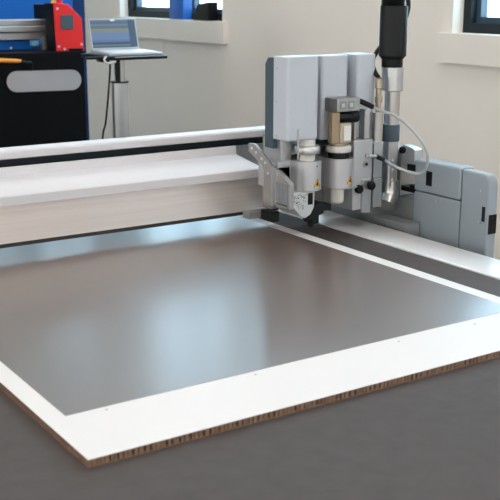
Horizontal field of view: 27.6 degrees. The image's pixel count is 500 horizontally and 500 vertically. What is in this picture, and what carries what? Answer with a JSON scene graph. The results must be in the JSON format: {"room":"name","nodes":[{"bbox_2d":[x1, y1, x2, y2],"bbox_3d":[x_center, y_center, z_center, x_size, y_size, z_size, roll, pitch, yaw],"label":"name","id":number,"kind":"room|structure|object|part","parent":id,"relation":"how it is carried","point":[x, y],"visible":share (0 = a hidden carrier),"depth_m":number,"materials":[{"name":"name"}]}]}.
{"room":"print shop","nodes":[
{"label":"print shop","id":0,"kind":"room"},
{"bbox_2d":[84,0,499,259],"bbox_3d":[1.105,-1.969,5.503,0.250,4.300,18.000,-9,17,-32],"label":"wall","id":1,"kind":"structure","parent":0,"point":[454,109],"depth_m":6.74,"materials":[{"name":"paint"}]},
{"bbox_2d":[112,0,227,43],"bbox_3d":[-0.601,-3.034,7.791,0.208,2.775,1.810,-9,17,-32],"label":"window","id":2,"kind":"structure","parent":1,"relation":"in","point":[151,22],"depth_m":7.93,"materials":[{"name":"black"}]},
{"bbox_3d":[-0.643,-1.759,8.090,0.115,0.157,1.810,-9,17,-32],"label":"sill","id":3,"kind":"part","parent":2,"relation":"part of","materials":[{"name":"paint"}]},
{"bbox_3d":[-0.535,-3.119,7.814,0.050,2.510,1.550,-9,17,-32],"label":"sash","id":4,"kind":"part","parent":2,"relation":"part of","materials":[{"name":"blue"}]},
{"bbox_2d":[169,0,191,19],"bbox_3d":[-0.542,-2.082,7.868,0.087,0.578,0.225,-9,17,-32],"label":"container","id":5,"kind":"object","parent":2,"relation":"on","point":[178,9],"visible":1,"depth_m":7.85,"materials":[{"name":"plastic"}]},
{"bbox_2d":[193,2,217,20],"bbox_3d":[-0.335,-1.790,7.616,0.085,0.137,0.228,-9,17,-32],"label":"case","id":6,"kind":"object","parent":2,"relation":"on","point":[208,11],"visible":1,"depth_m":7.54,"materials":[{"name":"plastic"}]},
{"bbox_2d":[436,0,499,66],"bbox_3d":[1.607,-2.202,4.549,0.208,2.775,1.810,-9,17,-32],"label":"window","id":7,"kind":"structure","parent":1,"relation":"in","point":[479,42],"depth_m":5.40,"materials":[{"name":"black"}]},
{"bbox_3d":[1.565,-0.927,4.847,0.115,0.157,1.810,-9,17,-32],"label":"sill","id":8,"kind":"part","parent":7,"relation":"part of","materials":[{"name":"paint"}]},
{"bbox_3d":[1.673,-2.287,4.572,0.050,2.510,1.550,-9,17,-32],"label":"sash","id":9,"kind":"part","parent":7,"relation":"part of","materials":[{"name":"blue"}]},
{"bbox_3d":[-2.543,-3.561,2.611,9.000,0.200,18.000,-9,17,-32],"label":"ceiling","id":10,"kind":"structure","parent":0,"visible":0},
{"bbox_2d":[374,0,410,77],"bbox_3d":[0.351,-2.034,3.079,0.199,2.962,0.497,-9,17,-32],"label":"air line","id":11,"kind":"object","parent":10,"relation":"hanging from","point":[408,2],"visible":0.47,"depth_m":3.27,"materials":[{"name":"black rubber"}]},
{"bbox_2d":[379,0,407,210],"bbox_3d":[0.301,-1.810,3.064,0.104,3.394,0.504,-14,20,-43],"label":"hose","id":12,"kind":"object","parent":10,"relation":"hanging from","point":[393,13],"visible":0.94,"depth_m":3.22,"materials":[{"name":"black metal"}]},
{"bbox_3d":[-2.552,0.799,3.723,9.000,0.200,18.000,-9,17,-32],"label":"floor","id":13,"kind":"structure","parent":0,"visible":0},
{"bbox_2d":[0,0,89,147],"bbox_3d":[-2.036,-0.676,5.808,2.785,1.630,0.926,-9,17,-32],"label":"machine","id":14,"kind":"object","parent":13,"relation":"on","point":[46,104],"visible":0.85,"depth_m":5.81,"materials":[{"name":"black metal"}]},
{"bbox_2d":[0,58,32,70],"bbox_3d":[-1.332,-1.021,5.589,0.300,0.085,0.035,-10,18,-36],"label":"tool","id":15,"kind":"object","parent":14,"relation":"attached to","point":[2,60],"visible":1,"depth_m":5.60,"materials":[{"name":"orange plastic"}]},
{"bbox_3d":[-2.146,-1.081,5.471,2.050,0.054,0.100,-9,17,-32],"label":"bed trim","id":16,"kind":"part","parent":14,"relation":"part of","materials":[{"name":"blue metal"}]},
{"bbox_3d":[-2.076,-1.165,5.446,2.163,0.116,0.125,-9,17,-32],"label":"gantry rail","id":17,"kind":"part","parent":14,"relation":"part of","materials":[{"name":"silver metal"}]},
{"bbox_3d":[-2.307,-0.783,6.126,2.700,1.560,0.068,-9,17,-32],"label":"panel","id":18,"kind":"part","parent":14,"relation":"part of","materials":[{"name":"blue metal"}]},
{"bbox_3d":[-1.192,-1.326,6.030,0.085,0.256,0.285,-9,17,-32],"label":"gantry plate","id":19,"kind":"part","parent":14,"relation":"part of","materials":[{"name":"black metal"}]},
{"bbox_3d":[-1.163,-0.959,5.760,0.446,0.121,0.005,-9,17,-32],"label":"inlay panel","id":20,"kind":"part","parent":14,"relation":"part of","materials":[{"name":"grey plastic"}]},
{"bbox_2d":[81,53,166,137],"bbox_3d":[-0.678,-0.384,5.364,0.440,1.289,0.460,-9,17,-32],"label":"laptop stand","id":21,"kind":"object","parent":13,"relation":"on","point":[120,107],"visible":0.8,"depth_m":5.21,"materials":[{"name":"grey paint"}]},
{"bbox_3d":[-0.759,-0.947,5.049,0.109,0.026,0.065,-9,17,-32],"label":"clamp arm","id":22,"kind":"part","parent":21,"relation":"part of","materials":[{"name":"black plastic"}]},
{"bbox_2d":[102,64,110,138],"bbox_3d":[-0.617,-0.283,5.104,0.368,1.282,0.163,8,16,28],"label":"power cable","id":23,"kind":"object","parent":21,"relation":"hanging from","point":[104,127],"visible":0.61,"depth_m":5.13,"materials":[{"name":"black plastic"}]},
{"bbox_2d":[88,18,162,55],"bbox_3d":[-0.650,-1.102,5.249,0.308,0.176,0.293,-9,17,-32],"label":"laptop","id":24,"kind":"object","parent":21,"relation":"on","point":[118,34],"visible":1,"depth_m":5.32,"materials":[{"name":"silver metal"}]},
{"bbox_3d":[-0.718,-1.137,5.347,0.273,0.158,0.046,-9,17,-32],"label":"lid","id":25,"kind":"part","parent":24,"relation":"part of","materials":[{"name":"silver metal"}]},
{"bbox_2d":[0,210,499,499],"bbox_3d":[-0.492,0.568,2.513,2.610,0.855,3.130,-9,17,-32],"label":"table","id":26,"kind":"object","parent":13,"relation":"on","point":[437,436],"visible":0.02,"depth_m":1.71,"materials":[{"name":"grey paint"}]},
{"bbox_2d":[0,126,497,257],"bbox_3d":[-0.678,0.059,2.666,3.040,0.525,0.826,-9,17,-32],"label":"gantry beam","id":27,"kind":"structure","parent":26,"relation":"on","point":[77,189],"depth_m":3.13,"materials":[{"name":"metal"}]},
{"bbox_2d":[243,52,428,226],"bbox_3d":[0.269,-0.339,3.159,0.516,0.527,0.383,-9,17,-32],"label":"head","id":28,"kind":"object","parent":27,"relation":"attached to","point":[323,136],"visible":1,"depth_m":3.13},
{"bbox_3d":[0.101,-0.177,2.996,0.016,0.107,0.077,-9,17,-32],"label":"display panel","id":29,"kind":"part","parent":28,"relation":"part of","materials":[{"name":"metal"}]},
{"bbox_3d":[0.145,-0.317,3.050,0.005,0.092,0.005,12,19,40],"label":"guide rod","id":30,"kind":"part","parent":28,"relation":"part of","materials":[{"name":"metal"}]},
{"bbox_3d":[0.225,-0.276,3.338,0.415,0.235,0.045,-9,17,-32],"label":"carriage plate","id":31,"kind":"part","parent":28,"relation":"part of","materials":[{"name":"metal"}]},
{"bbox_3d":[0.258,-0.377,3.126,0.030,0.096,0.023,-9,17,-32],"label":"drive motor","id":32,"kind":"part","parent":28,"relation":"part of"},
{"bbox_2d":[330,189,343,203],"bbox_3d":[0.274,-0.175,3.201,0.045,0.052,0.045,-9,17,-32],"label":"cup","id":33,"kind":"object","parent":28,"relation":"on","point":[336,195],"depth_m":3.18,"materials":[{"name":"beige plastic"}]},
{"bbox_3d":[0.284,-0.441,3.097,0.024,0.024,0.001,-9,17,-32],"label":"socket plate","id":34,"kind":"part","parent":28,"relation":"part of","materials":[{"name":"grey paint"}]},
{"bbox_3d":[0.311,-0.445,3.114,0.024,0.024,0.001,-9,17,-32],"label":"socket plate","id":35,"kind":"part","parent":28,"relation":"part of","materials":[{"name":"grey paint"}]},
{"bbox_3d":[0.329,-0.393,3.184,0.012,0.090,0.012,-9,17,-32],"label":"guide rod","id":36,"kind":"part","parent":28,"relation":"part of","materials":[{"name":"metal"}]},
{"bbox_3d":[0.344,-0.192,3.206,0.028,0.028,0.018,-9,17,-32],"label":"clamp knob","id":37,"kind":"part","parent":28,"relation":"part of","materials":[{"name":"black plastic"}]},
{"bbox_3d":[0.369,-0.171,3.233,0.035,0.109,0.010,-9,17,-32],"label":"plate","id":38,"kind":"part","parent":28,"relation":"part of","materials":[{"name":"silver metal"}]},
{"bbox_3d":[0.384,-0.204,3.218,0.028,0.028,0.018,-9,17,-32],"label":"clamp knob","id":39,"kind":"part","parent":28,"relation":"part of","materials":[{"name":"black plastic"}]},
{"bbox_3d":[0.369,-0.199,3.325,0.036,0.093,0.148,-9,17,-32],"label":"nozzle plate","id":40,"kind":"part","parent":28,"relation":"part of","materials":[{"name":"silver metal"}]},
{"bbox_3d":[0.486,-0.040,3.378,0.060,0.130,0.155,-9,17,-32],"label":"guide plate","id":41,"kind":"part","parent":27,"relation":"part of","materials":[{"name":"grey paint"}]},
{"bbox_3d":[0.500,-0.329,3.342,0.011,0.024,0.024,-9,17,-32],"label":"black knob","id":42,"kind":"part","parent":27,"relation":"part of","materials":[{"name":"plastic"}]},
{"bbox_3d":[0.619,-0.228,3.242,0.063,0.102,0.207,-9,17,-32],"label":"panel","id":43,"kind":"part","parent":27,"relation":"part of","materials":[{"name":"grey plastic"}]},
{"bbox_3d":[0.735,-0.078,3.083,0.033,0.060,0.002,-9,17,-32],"label":"label plate","id":44,"kind":"part","parent":27,"relation":"part of","materials":[{"name":"black plastic"}]},
{"bbox_2d":[0,215,499,467],"bbox_3d":[-0.201,0.092,2.638,1.233,0.016,1.650,-9,17,-32],"label":"board","id":45,"kind":"object","parent":26,"relation":"on","point":[125,344],"visible":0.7,"depth_m":2.27,"materials":[{"name":"white paper"}]},
{"bbox_3d":[0.533,-0.003,3.065,0.152,0.017,3.090,-9,17,-32],"label":"edge rail","id":46,"kind":"part","parent":26,"relation":"part of","materials":[{"name":"metal"}]}
]}

